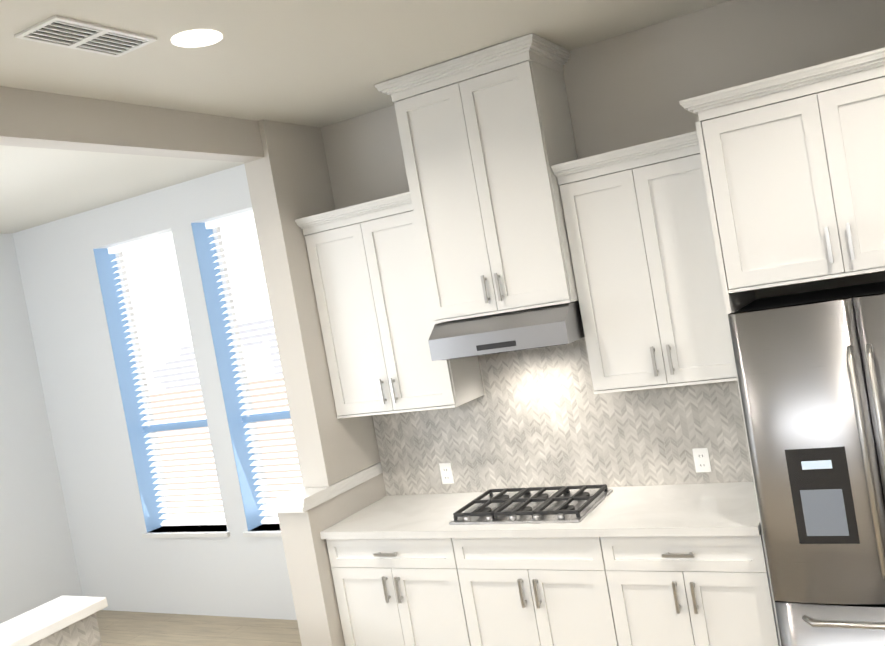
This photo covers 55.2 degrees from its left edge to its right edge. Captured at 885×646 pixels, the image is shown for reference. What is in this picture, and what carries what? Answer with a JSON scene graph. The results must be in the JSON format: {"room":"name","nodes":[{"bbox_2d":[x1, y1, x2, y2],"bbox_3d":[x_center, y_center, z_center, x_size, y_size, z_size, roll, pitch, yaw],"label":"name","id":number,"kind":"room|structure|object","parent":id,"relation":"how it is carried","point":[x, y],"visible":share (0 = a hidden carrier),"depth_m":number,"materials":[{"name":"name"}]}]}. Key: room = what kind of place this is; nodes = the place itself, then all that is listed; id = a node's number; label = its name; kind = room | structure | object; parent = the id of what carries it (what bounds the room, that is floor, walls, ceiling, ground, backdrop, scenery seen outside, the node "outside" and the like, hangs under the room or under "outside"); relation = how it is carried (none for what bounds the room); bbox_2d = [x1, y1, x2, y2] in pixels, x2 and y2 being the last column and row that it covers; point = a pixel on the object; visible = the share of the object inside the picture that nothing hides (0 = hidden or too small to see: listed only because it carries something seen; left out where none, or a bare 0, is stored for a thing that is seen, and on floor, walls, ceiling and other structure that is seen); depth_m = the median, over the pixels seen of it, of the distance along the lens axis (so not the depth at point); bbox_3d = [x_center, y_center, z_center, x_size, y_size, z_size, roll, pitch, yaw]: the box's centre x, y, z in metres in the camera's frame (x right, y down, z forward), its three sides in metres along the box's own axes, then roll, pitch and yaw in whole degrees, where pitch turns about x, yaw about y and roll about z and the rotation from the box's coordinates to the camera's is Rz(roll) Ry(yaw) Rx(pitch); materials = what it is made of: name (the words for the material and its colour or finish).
{"room":"kitchen","nodes":[
{"label":"kitchen","id":0,"kind":"room"},
{"bbox_2d":[0,233,82,623],"bbox_3d":[-5.175,1.292,3.122,0.120,3.050,8.840,-9,2,29],"label":"wall","id":1,"kind":"structure","parent":0,"point":[38,565],"depth_m":6.54,"materials":[{"name":"white paint"}]},
{"bbox_2d":[0,86,263,162],"bbox_3d":[-1.746,-0.758,3.031,0.120,0.190,3.165,-9,2,29],"label":"header beam","id":2,"kind":"structure","parent":0,"point":[36,119],"depth_m":3.60,"materials":[{"name":"grey paint"}]},
{"bbox_2d":[13,164,296,619],"bbox_3d":[-1.648,0.563,6.029,3.300,3.050,0.240,-9,2,29],"label":"wall","id":3,"kind":"structure","parent":0,"point":[122,564],"depth_m":6.33,"materials":[{"name":"white paint"}]},
{"bbox_2d":[93,239,229,537],"bbox_3d":[-1.995,0.460,6.182,0.860,2.180,0.260,-9,2,29],"label":"window","id":4,"kind":"structure","parent":3,"relation":"in","point":[117,328],"depth_m":6.37,"materials":[{"name":"white"}]},
{"bbox_2d":[108,232,225,525],"bbox_3d":[-1.974,0.439,6.224,0.814,2.144,0.051,-9,2,29],"label":"window blinds","id":5,"kind":"object","parent":4,"relation":"attached to","point":[141,243],"visible":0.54,"depth_m":6.26,"materials":[{"name":"white plastic"}]},
{"bbox_2d":[191,218,289,536],"bbox_3d":[-1.125,0.327,5.687,0.860,2.180,0.260,-9,2,29],"label":"window","id":6,"kind":"structure","parent":3,"relation":"in","point":[221,342],"depth_m":5.88,"materials":[{"name":"white"}]},
{"bbox_2d":[205,210,302,523],"bbox_3d":[-1.104,0.305,5.729,0.814,2.144,0.051,-9,2,29],"label":"window blinds","id":7,"kind":"object","parent":6,"relation":"attached to","point":[227,221],"visible":0.54,"depth_m":5.83,"materials":[{"name":"white plastic"}]},
{"bbox_2d":[96,610,301,645],"bbox_3d":[-1.070,2.255,1.001,9.020,0.100,8.840,-9,2,29],"label":"floor","id":8,"kind":"structure","parent":0,"point":[122,628],"depth_m":5.86,"materials":[{"name":"brown wood"}]},
{"bbox_2d":[326,537,483,645],"bbox_3d":[-0.033,1.444,4.426,0.806,0.880,0.610,-9,2,29],"label":"base cabinet","id":9,"kind":"object","parent":8,"relation":"on","point":[389,593],"depth_m":4.15,"materials":[{"name":"white wood"}]},
{"bbox_2d":[464,537,631,645],"bbox_3d":[0.576,1.351,4.080,0.852,0.880,0.610,-9,2,29],"label":"base cabinet","id":10,"kind":"object","parent":8,"relation":"on","point":[528,591],"depth_m":3.77,"materials":[{"name":"white wood"}]},
{"bbox_2d":[320,481,759,540],"bbox_3d":[0.452,0.907,4.071,2.138,0.036,0.640,-9,2,29],"label":"countertop","id":11,"kind":"structure","parent":10,"relation":"on","point":[729,509],"depth_m":3.91,"materials":[{"name":"white stone"}]},
{"bbox_2d":[616,525,779,645],"bbox_3d":[1.150,1.263,3.754,0.723,0.880,0.610,-9,2,29],"label":"base cabinet","id":12,"kind":"object","parent":8,"relation":"on","point":[649,565],"depth_m":3.44,"materials":[{"name":"white wood"}]},
{"bbox_2d":[679,48,884,645],"bbox_3d":[1.677,0.327,3.313,0.932,2.575,0.655,-9,2,29],"label":"tall cabinet","id":13,"kind":"object","parent":8,"relation":"on","point":[793,164],"visible":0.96,"depth_m":3.10,"materials":[{"name":"white wood"}]},
{"bbox_2d":[728,281,884,645],"bbox_3d":[1.722,0.733,3.247,0.840,1.740,0.765,-9,2,29],"label":"refrigerator","id":14,"kind":"object","parent":8,"relation":"on","point":[810,366],"visible":1,"depth_m":3.04,"materials":[{"name":"silver metal"}]},
{"bbox_2d":[244,120,379,487],"bbox_3d":[-0.644,-0.132,4.788,0.170,1.935,0.800,-9,2,29],"label":"wall","id":15,"kind":"structure","parent":0,"point":[288,180],"depth_m":4.47,"materials":[{"name":"grey paint"}]},
{"bbox_2d":[277,473,386,645],"bbox_3d":[-0.437,1.415,4.767,0.200,1.050,1.000,-9,2,29],"label":"wall","id":16,"kind":"structure","parent":0,"point":[312,583],"depth_m":4.34,"materials":[{"name":"grey paint"}]},
{"bbox_2d":[265,462,382,513],"bbox_3d":[-0.557,0.871,4.736,0.246,0.061,1.038,-9,2,29],"label":"trim","id":17,"kind":"structure","parent":16,"relation":"on","point":[300,500],"depth_m":4.39,"materials":[{"name":"white wood"}]},
{"bbox_2d":[0,0,730,233],"bbox_3d":[-1.612,-0.846,0.882,9.020,0.100,8.840,-9,2,29],"label":"ceiling","id":18,"kind":"structure","parent":0,"point":[318,63],"depth_m":3.47,"materials":[{"name":"white paint"}]},
{"bbox_2d":[14,15,156,56],"bbox_3d":[-1.168,-0.941,2.795,0.205,0.008,0.400,-9,2,29],"label":"ceiling vent","id":19,"kind":"object","parent":18,"relation":"in","point":[57,30],"visible":1,"depth_m":2.77,"materials":[{"name":"white metal"}]},
{"bbox_2d":[171,29,221,46],"bbox_3d":[-0.867,-1.003,2.989,0.176,0.005,0.176,-9,2,29],"label":"recessed light","id":20,"kind":"object","parent":18,"relation":"in","point":[198,38],"visible":1,"depth_m":2.98,"materials":[{"name":"white"}]},
{"bbox_2d":[321,0,884,494],"bbox_3d":[1.069,0.153,4.311,3.175,3.050,0.540,-9,2,29],"label":"wall","id":21,"kind":"structure","parent":0,"point":[631,88],"depth_m":3.85,"materials":[{"name":"grey paint"}]},
{"bbox_2d":[295,192,483,418],"bbox_3d":[-0.279,-0.082,4.486,0.734,1.085,0.385,-9,2,29],"label":"upper cabinet","id":22,"kind":"object","parent":21,"relation":"attached to","point":[370,289],"visible":0.83,"depth_m":4.36,"materials":[{"name":"white wood"}]},
{"bbox_2d":[375,33,577,323],"bbox_3d":[0.245,-0.642,4.071,0.826,1.172,0.475,-9,2,29],"label":"upper cabinet","id":23,"kind":"object","parent":21,"relation":"attached to","point":[487,138],"visible":0.98,"depth_m":3.89,"materials":[{"name":"white wood"}]},
{"bbox_2d":[428,300,584,360],"bbox_3d":[0.353,0.028,4.080,0.700,0.174,0.493,-9,2,29],"label":"range hood","id":24,"kind":"object","parent":23,"relation":"attached to","point":[547,326],"visible":0.84,"depth_m":3.86,"materials":[{"name":"silver metal"}]},
{"bbox_2d":[372,337,752,495],"bbox_3d":[0.518,0.383,4.323,2.137,0.950,0.017,-9,2,29],"label":"backsplash","id":25,"kind":"structure","parent":21,"relation":"attached to","point":[542,417],"depth_m":4.29,"materials":[{"name":"tile"}]},
{"bbox_2d":[439,462,454,483],"bbox_3d":[0.022,0.827,4.650,0.070,0.114,0.008,-9,2,29],"label":"outlet","id":26,"kind":"object","parent":25,"relation":"attached to","point":[446,469],"depth_m":4.65,"materials":[{"name":"white plastic"}]},
{"bbox_2d":[692,447,711,472],"bbox_3d":[1.216,0.644,3.971,0.070,0.114,0.008,-9,2,29],"label":"outlet","id":27,"kind":"object","parent":25,"relation":"attached to","point":[701,456],"depth_m":3.97,"materials":[{"name":"white plastic"}]},
{"bbox_2d":[551,131,736,393],"bbox_3d":[0.957,-0.251,3.785,0.680,1.045,0.385,-9,2,29],"label":"upper cabinet","id":28,"kind":"object","parent":21,"relation":"attached to","point":[645,263],"visible":0.92,"depth_m":3.66,"materials":[{"name":"white wood"}]},
{"bbox_3d":[-1.743,1.732,2.549,0.190,1.045,1.745,-9,2,29],"label":"wall","id":29,"kind":"structure","parent":0,"visible":0},
{"bbox_2d":[0,596,107,645],"bbox_3d":[-1.829,1.195,2.547,0.265,0.038,1.783,-9,2,29],"label":"trim","id":30,"kind":"structure","parent":29,"relation":"on","point":[32,626],"depth_m":3.13,"materials":[{"name":"white wood"}]},
{"bbox_2d":[29,613,100,645],"bbox_3d":[-1.827,1.282,2.310,0.017,0.115,2.135,-9,2,29],"label":"wall tile strip","id":31,"kind":"object","parent":29,"relation":"attached to","point":[84,632],"visible":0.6,"depth_m":3.16,"materials":[{"name":"white tile"}]},
{"label":"outside","id":32,"kind":"structure","parent":0,"visible":0},
{"bbox_2d":[123,218,302,513],"bbox_3d":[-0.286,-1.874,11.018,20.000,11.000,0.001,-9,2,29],"label":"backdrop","id":33,"kind":"structure","parent":32,"point":[226,248],"depth_m":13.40,"materials":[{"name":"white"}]}
]}

